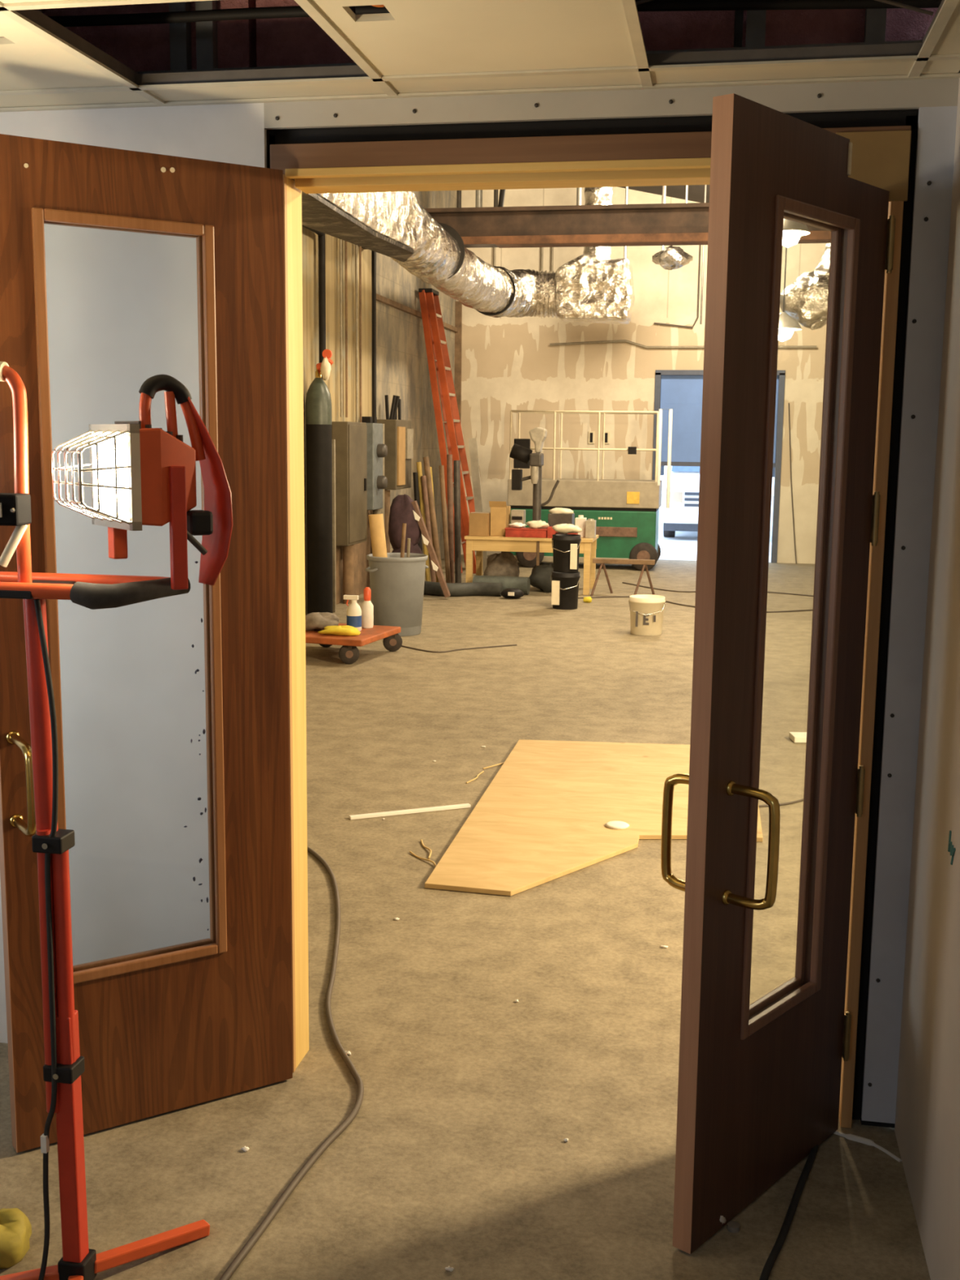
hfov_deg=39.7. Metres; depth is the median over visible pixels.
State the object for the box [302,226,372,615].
wall
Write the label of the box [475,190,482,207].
rod
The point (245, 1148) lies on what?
crumb
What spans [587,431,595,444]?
wall outlet
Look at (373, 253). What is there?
trim
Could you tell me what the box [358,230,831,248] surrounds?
flange
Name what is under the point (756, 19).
stud
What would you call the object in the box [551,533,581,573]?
bucket
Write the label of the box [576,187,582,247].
rod
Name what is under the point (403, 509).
bundle
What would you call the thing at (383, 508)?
riser pipe
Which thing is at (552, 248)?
conduit
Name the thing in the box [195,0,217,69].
stud
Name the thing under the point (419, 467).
leaning pole
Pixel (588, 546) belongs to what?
workbench
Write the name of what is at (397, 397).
tool
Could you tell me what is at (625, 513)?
scissor lift
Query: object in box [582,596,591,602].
glove
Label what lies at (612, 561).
sawhorse
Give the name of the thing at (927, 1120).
wall
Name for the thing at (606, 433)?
socket
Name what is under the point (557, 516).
bin
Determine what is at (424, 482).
leaning pole
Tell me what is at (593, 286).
duct
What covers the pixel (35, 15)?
ceiling
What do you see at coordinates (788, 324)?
lamp
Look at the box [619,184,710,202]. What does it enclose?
deck
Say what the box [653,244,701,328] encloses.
conduit
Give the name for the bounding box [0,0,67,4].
tile
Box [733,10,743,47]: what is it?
wall
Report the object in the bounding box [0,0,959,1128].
wall
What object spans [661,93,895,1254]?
door
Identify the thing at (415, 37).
tile
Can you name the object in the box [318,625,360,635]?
rag
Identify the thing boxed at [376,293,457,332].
trim
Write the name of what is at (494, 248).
conduit
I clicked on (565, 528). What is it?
rag
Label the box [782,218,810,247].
lamp
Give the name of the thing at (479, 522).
cardboard box
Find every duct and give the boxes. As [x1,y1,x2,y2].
[302,186,635,324]
[779,243,830,329]
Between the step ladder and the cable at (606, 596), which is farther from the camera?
the step ladder
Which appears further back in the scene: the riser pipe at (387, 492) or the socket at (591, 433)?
the socket at (591, 433)
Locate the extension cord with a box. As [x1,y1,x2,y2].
[218,846,364,1279]
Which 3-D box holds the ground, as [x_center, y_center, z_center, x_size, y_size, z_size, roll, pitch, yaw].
[6.821,-2.878,31.661,26.000,0.115,25.100,2,9,10]
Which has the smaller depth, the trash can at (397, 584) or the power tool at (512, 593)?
the trash can at (397, 584)
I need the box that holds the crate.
[511,509,525,527]
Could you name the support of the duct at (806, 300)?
hanging from the deck
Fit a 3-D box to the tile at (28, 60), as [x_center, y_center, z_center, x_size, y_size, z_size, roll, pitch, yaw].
[-1.178,-1.304,2.954,0.588,0.014,0.598,2,9,10]
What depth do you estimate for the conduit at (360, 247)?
14.44 m
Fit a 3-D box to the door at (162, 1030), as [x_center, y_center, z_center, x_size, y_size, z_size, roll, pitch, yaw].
[-0.818,0.042,3.275,0.732,2.378,0.372,-5,10,-33]
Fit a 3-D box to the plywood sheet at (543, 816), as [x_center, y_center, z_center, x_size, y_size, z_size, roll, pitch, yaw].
[0.661,0.789,6.379,1.338,0.020,2.717,2,9,10]
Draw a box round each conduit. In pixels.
[339,239,342,417]
[344,240,347,417]
[355,244,358,422]
[359,245,361,422]
[493,247,495,266]
[540,247,543,271]
[550,339,817,348]
[551,247,553,271]
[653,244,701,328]
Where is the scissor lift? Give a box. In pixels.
[507,408,672,570]
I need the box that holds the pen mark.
[947,830,955,865]
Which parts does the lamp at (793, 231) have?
bulb, lamp shade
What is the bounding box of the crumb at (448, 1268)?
[444,1266,454,1271]
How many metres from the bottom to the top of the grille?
0.250 m
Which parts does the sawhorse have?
leg, leg, leg, leg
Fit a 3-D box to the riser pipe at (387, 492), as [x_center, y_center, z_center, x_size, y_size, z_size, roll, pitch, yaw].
[-1.108,-1.177,15.552,0.120,1.140,0.114,2,9,10]
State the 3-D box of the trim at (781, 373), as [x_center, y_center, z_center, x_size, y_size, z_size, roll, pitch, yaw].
[3.452,-2.533,19.448,1.840,2.760,0.180,2,9,10]
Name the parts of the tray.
lid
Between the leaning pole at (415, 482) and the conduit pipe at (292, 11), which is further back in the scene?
the leaning pole at (415, 482)
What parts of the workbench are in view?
leg, leg, leg, leg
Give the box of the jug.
[574,515,586,537]
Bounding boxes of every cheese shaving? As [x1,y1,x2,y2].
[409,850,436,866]
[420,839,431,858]
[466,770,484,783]
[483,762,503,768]
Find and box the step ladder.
[418,288,475,573]
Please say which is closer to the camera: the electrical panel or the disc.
the disc
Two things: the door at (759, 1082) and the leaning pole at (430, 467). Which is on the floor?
the leaning pole at (430, 467)
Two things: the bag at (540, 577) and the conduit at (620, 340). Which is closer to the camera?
the bag at (540, 577)
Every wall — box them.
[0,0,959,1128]
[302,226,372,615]
[376,190,457,559]
[456,186,826,564]
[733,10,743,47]
[894,70,959,1279]
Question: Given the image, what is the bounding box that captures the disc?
[604,820,629,829]
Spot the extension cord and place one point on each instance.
(287, 1192)
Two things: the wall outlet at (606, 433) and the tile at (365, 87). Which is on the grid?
the tile at (365, 87)
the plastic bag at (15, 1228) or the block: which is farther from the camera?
the block
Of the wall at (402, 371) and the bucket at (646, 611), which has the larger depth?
the wall at (402, 371)
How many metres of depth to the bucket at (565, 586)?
13.77 m
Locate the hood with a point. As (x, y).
(670, 258)
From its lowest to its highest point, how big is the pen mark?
0.062 m
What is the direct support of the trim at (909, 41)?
attached to the wall at (122, 305)
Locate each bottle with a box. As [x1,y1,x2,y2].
[343,595,361,631]
[360,586,373,628]
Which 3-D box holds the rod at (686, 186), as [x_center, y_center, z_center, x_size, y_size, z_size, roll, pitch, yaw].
[2.574,-5.520,16.587,0.026,1.100,0.026,6,10,32]
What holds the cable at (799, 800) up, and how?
on the floor
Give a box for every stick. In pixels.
[400,523,406,557]
[406,537,410,557]
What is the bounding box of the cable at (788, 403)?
[788,403,796,564]
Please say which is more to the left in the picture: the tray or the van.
the tray
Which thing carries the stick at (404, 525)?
in the trash can at (397, 584)
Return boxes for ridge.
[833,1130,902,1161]
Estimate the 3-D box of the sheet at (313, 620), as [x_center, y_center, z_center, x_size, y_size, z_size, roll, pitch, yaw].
[-1.271,-0.152,10.698,0.358,0.143,0.324,6,10,33]
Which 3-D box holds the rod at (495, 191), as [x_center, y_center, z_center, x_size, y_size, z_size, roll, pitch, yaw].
[0.203,-5.610,17.013,0.052,1.100,0.052,6,10,32]
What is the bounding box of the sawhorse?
[590,558,654,595]
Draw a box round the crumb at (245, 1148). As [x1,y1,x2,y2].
[240,1146,249,1151]
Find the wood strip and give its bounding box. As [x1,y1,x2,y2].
[348,803,471,819]
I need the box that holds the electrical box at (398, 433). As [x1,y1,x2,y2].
[377,419,413,489]
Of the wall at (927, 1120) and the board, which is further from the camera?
the board
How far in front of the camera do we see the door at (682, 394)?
19.45 m
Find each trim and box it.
[136,40,922,74]
[371,250,376,417]
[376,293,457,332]
[453,301,462,460]
[652,369,785,563]
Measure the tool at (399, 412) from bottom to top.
0.267 m
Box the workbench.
[464,534,598,595]
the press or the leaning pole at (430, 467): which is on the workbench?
the press
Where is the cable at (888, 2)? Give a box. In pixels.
[635,0,933,15]
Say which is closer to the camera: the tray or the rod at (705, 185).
the tray
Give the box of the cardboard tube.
[368,513,387,557]
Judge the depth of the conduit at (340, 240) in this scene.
13.70 m
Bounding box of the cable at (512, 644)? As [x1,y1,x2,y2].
[401,644,516,653]
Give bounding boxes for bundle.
[388,493,450,597]
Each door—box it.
[0,133,292,1152]
[660,375,778,467]
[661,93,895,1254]
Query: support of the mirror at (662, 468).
attached to the van
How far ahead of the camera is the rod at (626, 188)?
16.71 m
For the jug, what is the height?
0.250 m
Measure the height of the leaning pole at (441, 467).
1.426 m
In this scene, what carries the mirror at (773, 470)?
attached to the van
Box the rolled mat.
[472,575,530,594]
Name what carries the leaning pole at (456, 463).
on the floor
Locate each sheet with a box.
[305,612,339,631]
[424,739,762,896]
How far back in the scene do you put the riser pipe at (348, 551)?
14.04 m
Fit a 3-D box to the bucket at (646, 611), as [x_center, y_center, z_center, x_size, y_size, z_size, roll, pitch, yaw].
[1.516,-0.225,12.114,0.338,0.340,0.348,2,9,10]
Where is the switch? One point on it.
(1, 504)
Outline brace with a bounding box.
[497,189,505,206]
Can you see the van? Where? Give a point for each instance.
(682, 515)
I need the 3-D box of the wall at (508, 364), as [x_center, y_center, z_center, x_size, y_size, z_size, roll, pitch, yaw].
[5.572,-3.858,18.868,12.205,5.600,0.140,2,9,10]
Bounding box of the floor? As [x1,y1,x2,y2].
[0,554,930,1279]
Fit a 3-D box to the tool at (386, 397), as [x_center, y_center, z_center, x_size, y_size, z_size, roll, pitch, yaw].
[-1.067,-2.672,15.292,0.040,0.282,0.097,2,9,10]
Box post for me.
[332,439,336,612]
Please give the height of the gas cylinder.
2.565 m
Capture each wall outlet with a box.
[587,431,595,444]
[604,431,609,444]
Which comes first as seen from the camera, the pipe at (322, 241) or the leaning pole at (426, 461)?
the pipe at (322, 241)
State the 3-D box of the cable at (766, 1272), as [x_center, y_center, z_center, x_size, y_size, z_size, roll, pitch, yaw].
[0.696,1.302,3.007,0.069,0.017,0.947,4,9,19]
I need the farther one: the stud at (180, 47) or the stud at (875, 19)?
the stud at (180, 47)
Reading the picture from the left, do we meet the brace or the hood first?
the brace
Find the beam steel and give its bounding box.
[361,202,826,249]
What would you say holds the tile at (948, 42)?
on the grid
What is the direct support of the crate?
on the workbench
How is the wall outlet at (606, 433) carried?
attached to the wall at (508, 364)
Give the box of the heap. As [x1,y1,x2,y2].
[525,520,549,528]
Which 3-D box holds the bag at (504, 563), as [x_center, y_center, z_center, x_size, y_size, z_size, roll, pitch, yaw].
[0.259,-0.832,15.671,0.424,0.451,0.430,2,9,10]
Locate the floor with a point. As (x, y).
(455, 1153)
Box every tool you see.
[384,395,389,419]
[389,395,396,419]
[392,395,399,419]
[397,399,401,419]
[500,587,524,598]
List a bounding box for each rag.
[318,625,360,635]
[551,523,582,533]
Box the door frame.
[270,125,911,1128]
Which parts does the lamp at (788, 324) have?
cord, bulb, lamp shade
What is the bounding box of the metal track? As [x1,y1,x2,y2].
[468,437,487,573]
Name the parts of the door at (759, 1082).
pull handle, pull handle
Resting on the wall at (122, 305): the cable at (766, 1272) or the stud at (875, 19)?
the stud at (875, 19)
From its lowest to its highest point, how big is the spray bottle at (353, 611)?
0.285 m
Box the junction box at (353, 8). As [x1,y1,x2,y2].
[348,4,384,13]
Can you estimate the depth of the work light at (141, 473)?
2.52 m
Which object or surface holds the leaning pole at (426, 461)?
on the floor
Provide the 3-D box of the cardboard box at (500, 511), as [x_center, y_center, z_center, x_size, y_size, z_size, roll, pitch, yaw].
[0.234,-1.420,15.475,0.200,0.400,0.395,2,9,10]
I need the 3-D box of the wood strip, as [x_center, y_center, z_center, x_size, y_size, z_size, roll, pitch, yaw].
[-0.325,0.803,6.240,0.596,0.014,0.030,-3,9,-22]
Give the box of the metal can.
[585,519,595,537]
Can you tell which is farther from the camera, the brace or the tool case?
the tool case
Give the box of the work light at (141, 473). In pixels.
[0,361,232,1279]
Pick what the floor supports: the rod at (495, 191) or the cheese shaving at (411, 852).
the cheese shaving at (411, 852)
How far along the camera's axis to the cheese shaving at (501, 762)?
7.12 m
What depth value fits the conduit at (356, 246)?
14.30 m
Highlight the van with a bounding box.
[660,466,774,537]
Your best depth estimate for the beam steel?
14.05 m
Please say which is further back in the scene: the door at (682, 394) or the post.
the door at (682, 394)
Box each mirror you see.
[660,466,664,475]
[772,467,774,477]
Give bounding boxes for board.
[336,510,372,604]
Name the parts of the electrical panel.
door, handle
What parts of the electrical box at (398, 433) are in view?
door, door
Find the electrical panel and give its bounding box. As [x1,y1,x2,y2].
[332,421,367,546]
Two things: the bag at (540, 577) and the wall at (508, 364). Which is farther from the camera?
the wall at (508, 364)
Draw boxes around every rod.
[457,190,461,207]
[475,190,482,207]
[493,189,497,207]
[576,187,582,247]
[623,186,628,257]
[662,186,664,203]
[684,185,688,203]
[699,184,706,324]
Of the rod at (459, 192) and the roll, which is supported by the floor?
the roll
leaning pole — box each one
[413,472,422,553]
[416,462,431,581]
[421,475,435,582]
[422,456,442,582]
[429,466,437,582]
[439,465,450,582]
[446,454,454,582]
[453,460,461,582]
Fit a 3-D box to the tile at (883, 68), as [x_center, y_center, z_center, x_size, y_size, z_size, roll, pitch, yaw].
[0.676,-1.291,3.007,0.588,0.014,0.146,2,9,10]
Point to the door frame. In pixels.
(881, 155)
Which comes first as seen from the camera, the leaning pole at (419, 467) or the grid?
the grid
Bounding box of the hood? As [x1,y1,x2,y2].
[652,245,693,270]
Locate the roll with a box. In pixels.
[423,581,502,596]
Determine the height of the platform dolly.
0.205 m
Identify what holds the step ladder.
on the floor
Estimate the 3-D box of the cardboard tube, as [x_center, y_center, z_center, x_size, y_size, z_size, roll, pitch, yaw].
[-0.898,-0.810,11.867,0.194,0.630,0.128,2,9,10]
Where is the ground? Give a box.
[657,493,773,562]
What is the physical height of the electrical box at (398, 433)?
0.800 m
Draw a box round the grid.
[0,0,959,111]
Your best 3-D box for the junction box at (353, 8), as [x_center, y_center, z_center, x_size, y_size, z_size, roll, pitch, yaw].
[-0.211,-1.286,2.623,0.120,0.067,0.140,2,9,10]
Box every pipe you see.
[48,0,942,26]
[302,225,325,378]
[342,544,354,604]
[372,508,381,514]
[380,423,384,524]
[384,489,390,552]
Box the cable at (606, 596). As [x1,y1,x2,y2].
[577,595,813,613]
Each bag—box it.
[0,1208,31,1269]
[484,551,519,577]
[528,562,553,592]
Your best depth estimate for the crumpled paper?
15.25 m
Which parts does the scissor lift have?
rail post, rail post, rail post, rail post, guard rail, deck frame, guard rail, rail post, rail post, access panel, rail post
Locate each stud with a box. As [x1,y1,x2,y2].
[168,1,191,70]
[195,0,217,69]
[745,9,766,47]
[863,8,886,42]
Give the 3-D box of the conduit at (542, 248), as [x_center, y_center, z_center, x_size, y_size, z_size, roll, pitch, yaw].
[0.901,-5.505,19.387,0.033,1.400,0.033,6,10,32]
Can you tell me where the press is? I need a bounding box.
[509,426,559,520]
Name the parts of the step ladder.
rail, rail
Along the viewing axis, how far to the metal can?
15.15 m
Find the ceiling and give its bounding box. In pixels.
[15,0,944,85]
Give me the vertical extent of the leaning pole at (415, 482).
1.347 m
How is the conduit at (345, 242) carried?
attached to the wall at (309, 238)
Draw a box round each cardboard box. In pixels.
[468,511,490,536]
[488,501,510,536]
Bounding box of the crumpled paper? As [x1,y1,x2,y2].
[507,522,527,528]
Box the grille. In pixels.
[684,492,698,506]
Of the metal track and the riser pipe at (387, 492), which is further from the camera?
the metal track
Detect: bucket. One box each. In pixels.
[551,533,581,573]
[551,571,580,609]
[628,594,666,635]
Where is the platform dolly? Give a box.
[305,622,402,664]
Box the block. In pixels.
[788,732,806,742]
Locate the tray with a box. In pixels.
[504,527,546,537]
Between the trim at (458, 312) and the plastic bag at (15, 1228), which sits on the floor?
the plastic bag at (15, 1228)
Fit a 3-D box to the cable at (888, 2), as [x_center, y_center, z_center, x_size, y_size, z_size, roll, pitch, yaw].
[0.627,-1.400,2.914,0.704,0.093,0.057,3,9,14]
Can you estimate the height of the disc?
0.014 m
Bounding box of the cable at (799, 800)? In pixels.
[758,798,803,807]
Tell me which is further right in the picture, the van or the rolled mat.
the van
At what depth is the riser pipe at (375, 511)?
15.09 m
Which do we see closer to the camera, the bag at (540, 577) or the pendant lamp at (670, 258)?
the bag at (540, 577)
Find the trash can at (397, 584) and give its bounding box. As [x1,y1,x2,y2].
[364,552,428,636]
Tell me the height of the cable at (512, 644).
0.012 m
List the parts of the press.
motor, arm, feed lever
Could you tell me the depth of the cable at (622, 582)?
15.51 m
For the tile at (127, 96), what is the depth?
3.33 m
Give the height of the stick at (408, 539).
0.613 m
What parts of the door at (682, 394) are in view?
rail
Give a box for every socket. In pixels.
[590,432,592,442]
[604,432,607,442]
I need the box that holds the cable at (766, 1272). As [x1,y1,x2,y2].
[759,1144,818,1279]
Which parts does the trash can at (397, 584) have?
handle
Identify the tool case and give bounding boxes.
[546,526,577,537]
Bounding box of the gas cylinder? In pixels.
[305,349,333,613]
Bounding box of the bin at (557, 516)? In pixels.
[547,507,574,526]
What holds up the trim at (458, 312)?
attached to the wall at (508, 364)
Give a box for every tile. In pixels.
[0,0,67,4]
[0,12,124,90]
[0,90,151,107]
[146,81,385,102]
[310,0,637,75]
[386,71,641,93]
[649,61,914,84]
[920,59,959,74]
[930,0,959,54]
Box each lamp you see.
[652,185,693,270]
[777,246,802,341]
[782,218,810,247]
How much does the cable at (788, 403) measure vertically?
2.293 m
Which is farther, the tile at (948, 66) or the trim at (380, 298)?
the trim at (380, 298)
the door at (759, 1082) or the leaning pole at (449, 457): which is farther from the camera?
the leaning pole at (449, 457)
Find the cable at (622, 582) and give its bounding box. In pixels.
[622,582,813,596]
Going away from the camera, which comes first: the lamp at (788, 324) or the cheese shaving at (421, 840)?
the cheese shaving at (421, 840)
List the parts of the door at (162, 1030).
pull handle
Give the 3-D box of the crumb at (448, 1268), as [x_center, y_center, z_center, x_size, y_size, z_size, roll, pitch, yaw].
[-0.064,1.327,2.809,0.021,0.009,0.013,2,9,10]
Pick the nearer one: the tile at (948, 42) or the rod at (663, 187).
the tile at (948, 42)
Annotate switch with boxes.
[0,502,2,517]

